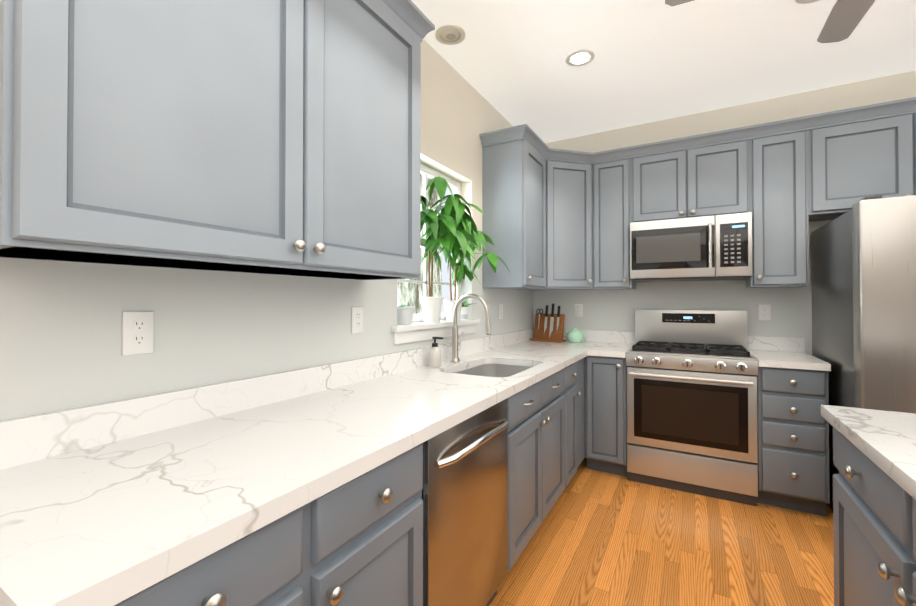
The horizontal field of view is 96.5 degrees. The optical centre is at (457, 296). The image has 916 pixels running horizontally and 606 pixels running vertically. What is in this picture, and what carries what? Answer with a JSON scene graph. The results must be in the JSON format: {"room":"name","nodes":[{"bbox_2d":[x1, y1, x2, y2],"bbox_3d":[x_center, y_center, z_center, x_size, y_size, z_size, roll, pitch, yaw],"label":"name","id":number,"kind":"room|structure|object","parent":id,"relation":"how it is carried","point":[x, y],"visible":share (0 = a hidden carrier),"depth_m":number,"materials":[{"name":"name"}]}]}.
{"room":"kitchen","nodes":[
{"label":"kitchen","id":0,"kind":"room"},
{"bbox_2d":[0,39,532,420],"bbox_3d":[-0.993,-0.092,1.059,0.150,2.760,6.620,0,-1,30],"label":"wall","id":1,"kind":"structure","parent":0,"point":[60,335],"depth_m":1.29,"materials":[{"name":"paint"}]},
{"bbox_2d":[122,311,153,355],"bbox_3d":[-0.868,0.098,1.112,0.009,0.116,0.072,0,-1,30],"label":"electrical outlet","id":2,"kind":"object","parent":1,"relation":"attached to","point":[137,332],"visible":1,"depth_m":1.11,"materials":[{"name":"white plastic"}]},
{"bbox_2d":[0,0,427,279],"bbox_3d":[-0.590,-0.628,1.288,0.323,1.091,1.210,0,-1,30],"label":"upper cabinet","id":3,"kind":"object","parent":1,"relation":"attached to","point":[278,137],"depth_m":0.99,"materials":[{"name":"blue paint"}]},
{"bbox_2d":[352,307,362,332],"bbox_3d":[-0.451,0.105,1.841,0.009,0.116,0.072,0,-1,30],"label":"electrical outlet","id":4,"kind":"object","parent":1,"relation":"attached to","point":[357,319],"visible":1,"depth_m":1.83,"materials":[{"name":"white plastic"}]},
{"bbox_2d":[397,163,460,321],"bbox_3d":[-0.206,-0.324,2.511,0.071,0.946,0.816,0,-1,30],"label":"window","id":5,"kind":"structure","parent":1,"relation":"in","point":[427,171],"depth_m":2.50,"materials":[{"name":"white"}]},
{"bbox_2d":[391,319,479,344],"bbox_3d":[-0.147,0.199,2.473,0.170,0.095,0.920,0,-1,30],"label":"window sill","id":6,"kind":"structure","parent":1,"relation":"attached to","point":[417,331],"depth_m":2.31,"materials":[{"name":"white"}]},
{"bbox_2d":[397,304,414,324],"bbox_3d":[-0.287,0.095,2.179,0.112,0.107,0.112,0,-1,30],"label":"plant pot","id":7,"kind":"object","parent":6,"relation":"on","point":[404,314],"visible":0.92,"depth_m":2.14,"materials":[{"name":"white ceramic"}]},
{"bbox_2d":[420,176,484,322],"bbox_3d":[-0.035,-0.252,2.326,0.399,0.803,0.548,0,-1,30],"label":"potted plant","id":8,"kind":"object","parent":6,"relation":"on","point":[451,239],"visible":0.98,"depth_m":2.29,"materials":[{"name":"green plant"}]},
{"bbox_2d":[420,212,509,320],"bbox_3d":[0.087,-0.186,2.561,0.382,0.675,0.664,0,-1,30],"label":"potted plant","id":9,"kind":"object","parent":6,"relation":"on","point":[459,272],"visible":0.52,"depth_m":2.59,"materials":[{"name":"green plant"}]},
{"bbox_2d":[457,298,475,319],"bbox_3d":[0.066,0.077,2.739,0.165,0.154,0.188,0,-1,30],"label":"plant pot","id":10,"kind":"object","parent":6,"relation":"on","point":[464,312],"visible":0.67,"depth_m":2.73,"materials":[{"name":"white ceramic"}]},
{"bbox_2d":[499,304,502,318],"bbox_3d":[0.339,0.118,3.221,0.009,0.116,0.072,0,-1,30],"label":"electrical outlet","id":11,"kind":"object","parent":1,"relation":"attached to","point":[500,311],"visible":1,"depth_m":3.21,"materials":[{"name":"white plastic"}]},
{"bbox_2d":[489,458,833,605],"bbox_3d":[0.916,1.307,-0.048,4.550,0.060,6.920,0,-1,30],"label":"floor","id":12,"kind":"structure","parent":0,"point":[599,538],"depth_m":2.07,"materials":[{"name":"brown wood"}]},
{"bbox_2d":[114,443,422,605],"bbox_3d":[-0.573,0.850,0.996,0.627,0.876,0.845,0,-1,30],"label":"base cabinet","id":13,"kind":"object","parent":12,"relation":"on","point":[357,541],"depth_m":0.89,"materials":[{"name":"blue paint"}]},
{"bbox_2d":[0,328,603,605],"bbox_3d":[0.117,0.353,2.175,0.660,0.140,3.568,0,-1,30],"label":"countertop","id":14,"kind":"structure","parent":13,"relation":"on","point":[112,503],"depth_m":0.94,"materials":[{"name":"stone"}]},
{"bbox_2d":[429,337,442,366],"bbox_3d":[-0.119,0.301,2.243,0.083,0.163,0.066,0,-1,30],"label":"soap dispenser","id":15,"kind":"object","parent":14,"relation":"on","point":[434,355],"visible":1,"depth_m":2.22,"materials":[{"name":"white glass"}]},
{"bbox_2d":[451,294,491,361],"bbox_3d":[0.084,0.183,2.397,0.265,0.402,0.091,0,-1,30],"label":"faucet","id":16,"kind":"object","parent":14,"relation":"on","point":[455,344],"visible":1,"depth_m":2.41,"materials":[{"name":"grey metal"}]},
{"bbox_2d":[530,304,565,342],"bbox_3d":[0.800,0.228,3.653,0.300,0.336,0.120,0,-1,42],"label":"knife block","id":17,"kind":"object","parent":14,"relation":"on","point":[548,327],"visible":1,"depth_m":3.64,"materials":[{"name":"brown wood"}]},
{"bbox_2d":[564,326,584,342],"bbox_3d":[1.014,0.325,3.558,0.202,0.140,0.144,0,-1,30],"label":"teapot","id":18,"kind":"object","parent":14,"relation":"on","point":[574,335],"visible":1,"depth_m":3.50,"materials":[{"name":"green ceramic"}]},
{"bbox_2d":[422,398,508,605],"bbox_3d":[-0.170,0.857,1.604,0.668,0.872,0.604,0,-1,30],"label":"dishwasher","id":19,"kind":"object","parent":12,"relation":"on","point":[465,511],"visible":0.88,"depth_m":1.41,"materials":[{"name":"grey metal"}]},
{"bbox_2d":[456,364,561,440],"bbox_3d":[0.229,0.526,2.254,0.483,0.201,0.656,0,-1,30],"label":"base cabinet","id":20,"kind":"object","parent":12,"relation":"on","point":[527,408],"depth_m":2.14,"materials":[{"name":"blue paint"}]},
{"bbox_2d":[508,359,581,509],"bbox_3d":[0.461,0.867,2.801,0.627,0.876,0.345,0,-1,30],"label":"base cabinet","id":21,"kind":"object","parent":12,"relation":"on","point":[541,465],"depth_m":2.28,"materials":[{"name":"blue paint"}]},
{"bbox_2d":[582,357,584,460],"bbox_3d":[0.760,0.872,3.343,0.607,0.876,0.893,0,-1,30],"label":"base cabinet","id":22,"kind":"object","parent":12,"relation":"on","point":[583,359],"depth_m":3.03,"materials":[{"name":"blue paint"}]},
{"bbox_2d":[585,355,627,476],"bbox_3d":[1.216,0.871,3.234,0.289,0.876,0.627,0,-1,30],"label":"base cabinet","id":23,"kind":"object","parent":12,"relation":"on","point":[605,377],"depth_m":2.97,"materials":[{"name":"blue paint"}]},
{"bbox_2d":[592,331,634,357],"bbox_3d":[1.234,0.363,3.219,0.241,0.140,0.646,0,-1,30],"label":"countertop","id":24,"kind":"structure","parent":23,"relation":"on","point":[606,343],"depth_m":3.44,"materials":[{"name":"stone"}]},
{"bbox_2d":[626,309,757,505],"bbox_3d":[1.650,0.703,2.936,0.756,1.205,0.682,0,-1,30],"label":"gas range","id":25,"kind":"object","parent":12,"relation":"on","point":[692,422],"visible":0.98,"depth_m":2.73,"materials":[{"name":"grey metal"}]},
{"bbox_2d":[757,366,828,515],"bbox_3d":[2.147,0.866,2.701,0.331,0.876,0.627,0,-1,30],"label":"base cabinet","id":26,"kind":"object","parent":12,"relation":"on","point":[793,448],"depth_m":2.44,"materials":[{"name":"blue paint"}]},
{"bbox_2d":[747,336,830,370],"bbox_3d":[2.144,0.358,2.698,0.335,0.140,0.646,0,-1,30],"label":"countertop","id":27,"kind":"structure","parent":26,"relation":"on","point":[777,352],"depth_m":2.80,"materials":[{"name":"stone"}]},
{"bbox_2d":[811,195,915,509],"bbox_3d":[2.598,0.402,2.175,0.910,1.793,1.027,0,-1,30],"label":"refrigerator","id":28,"kind":"object","parent":12,"relation":"on","point":[863,258],"visible":0.56,"depth_m":2.00,"materials":[{"name":"silver metal"}]},
{"bbox_2d":[833,427,915,605],"bbox_3d":[1.373,0.846,0.674,0.890,0.876,1.140,0,-1,30],"label":"base cabinet","id":29,"kind":"object","parent":12,"relation":"on","point":[874,520],"visible":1,"depth_m":1.04,"materials":[{"name":"blue paint"}]},
{"bbox_2d":[821,405,915,499],"bbox_3d":[0.975,0.382,-0.038,0.950,0.040,2.840,0,-1,30],"label":"countertop","id":30,"kind":"structure","parent":29,"relation":"on","point":[884,441],"depth_m":1.11,"materials":[{"name":"stone"}]},
{"bbox_2d":[411,0,915,142],"bbox_3d":[0.916,-1.513,-0.021,4.550,0.060,6.920,0,-1,30],"label":"ceiling","id":31,"kind":"structure","parent":0,"point":[654,60],"depth_m":2.46,"materials":[{"name":"white paint"}]},
{"bbox_2d":[435,24,465,44],"bbox_3d":[-0.043,-1.449,2.279,0.170,0.024,0.170,0,-1,30],"label":"recessed light","id":32,"kind":"object","parent":31,"relation":"in","point":[449,34],"visible":1,"depth_m":2.26,"materials":[{"name":"beige"}]},
{"bbox_2d":[566,49,594,66],"bbox_3d":[0.744,-1.454,2.497,0.170,0.010,0.170,0,-1,30],"label":"recessed light","id":33,"kind":"object","parent":31,"relation":"in","point":[580,57],"visible":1,"depth_m":2.49,"materials":[{"name":"white"}]},
{"bbox_2d":[665,0,874,43],"bbox_3d":[1.393,-1.290,1.283,0.983,0.360,0.983,0,-1,-17],"label":"ceiling fan","id":34,"kind":"object","parent":31,"relation":"hanging from","point":[844,19],"visible":1,"depth_m":1.71,"materials":[{"name":"grey plastic"}]},
{"bbox_2d":[795,0,818,3],"bbox_3d":[1.717,-1.459,1.952,0.170,0.010,0.170,0,-1,30],"label":"recessed light","id":35,"kind":"object","parent":31,"relation":"in","point":[804,1],"visible":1,"depth_m":2.02,"materials":[{"name":"white"}]},
{"bbox_2d":[533,70,915,354],"bbox_3d":[2.598,-0.075,2.903,4.550,2.760,0.150,0,-1,30],"label":"wall","id":36,"kind":"structure","parent":0,"point":[614,310],"depth_m":3.15,"materials":[{"name":"paint"}]},
{"bbox_2d":[574,304,582,316],"bbox_3d":[1.082,0.122,3.676,0.072,0.116,0.009,0,-1,30],"label":"electrical outlet","id":37,"kind":"object","parent":36,"relation":"attached to","point":[578,310],"visible":1,"depth_m":3.67,"materials":[{"name":"white plastic"}]},
{"bbox_2d":[479,97,915,290],"bbox_3d":[1.726,-0.615,2.662,2.978,1.091,1.137,0,-1,30],"label":"upper cabinet","id":38,"kind":"object","parent":36,"relation":"attached to","point":[556,219],"visible":0.96,"depth_m":2.86,"materials":[{"name":"blue paint"}]},
{"bbox_2d":[630,212,751,281],"bbox_3d":[1.715,-0.343,3.059,0.756,0.436,0.454,0,-1,30],"label":"microwave","id":39,"kind":"object","parent":38,"relation":"attached to","point":[710,248],"visible":1,"depth_m":2.89,"materials":[{"name":"grey metal"}]},
{"bbox_2d":[759,305,770,320],"bbox_3d":[2.254,0.116,3.005,0.072,0.116,0.009,0,-1,30],"label":"electrical outlet","id":40,"kind":"object","parent":36,"relation":"attached to","point":[764,312],"visible":1,"depth_m":3.00,"materials":[{"name":"white plastic"}]},
{"label":"outside","id":41,"kind":"structure","parent":0,"visible":0},
{"bbox_2d":[397,174,441,313],"bbox_3d":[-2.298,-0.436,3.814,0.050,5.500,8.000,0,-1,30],"label":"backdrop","id":42,"kind":"structure","parent":41,"point":[410,294],"depth_m":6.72,"materials":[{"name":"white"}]}
]}

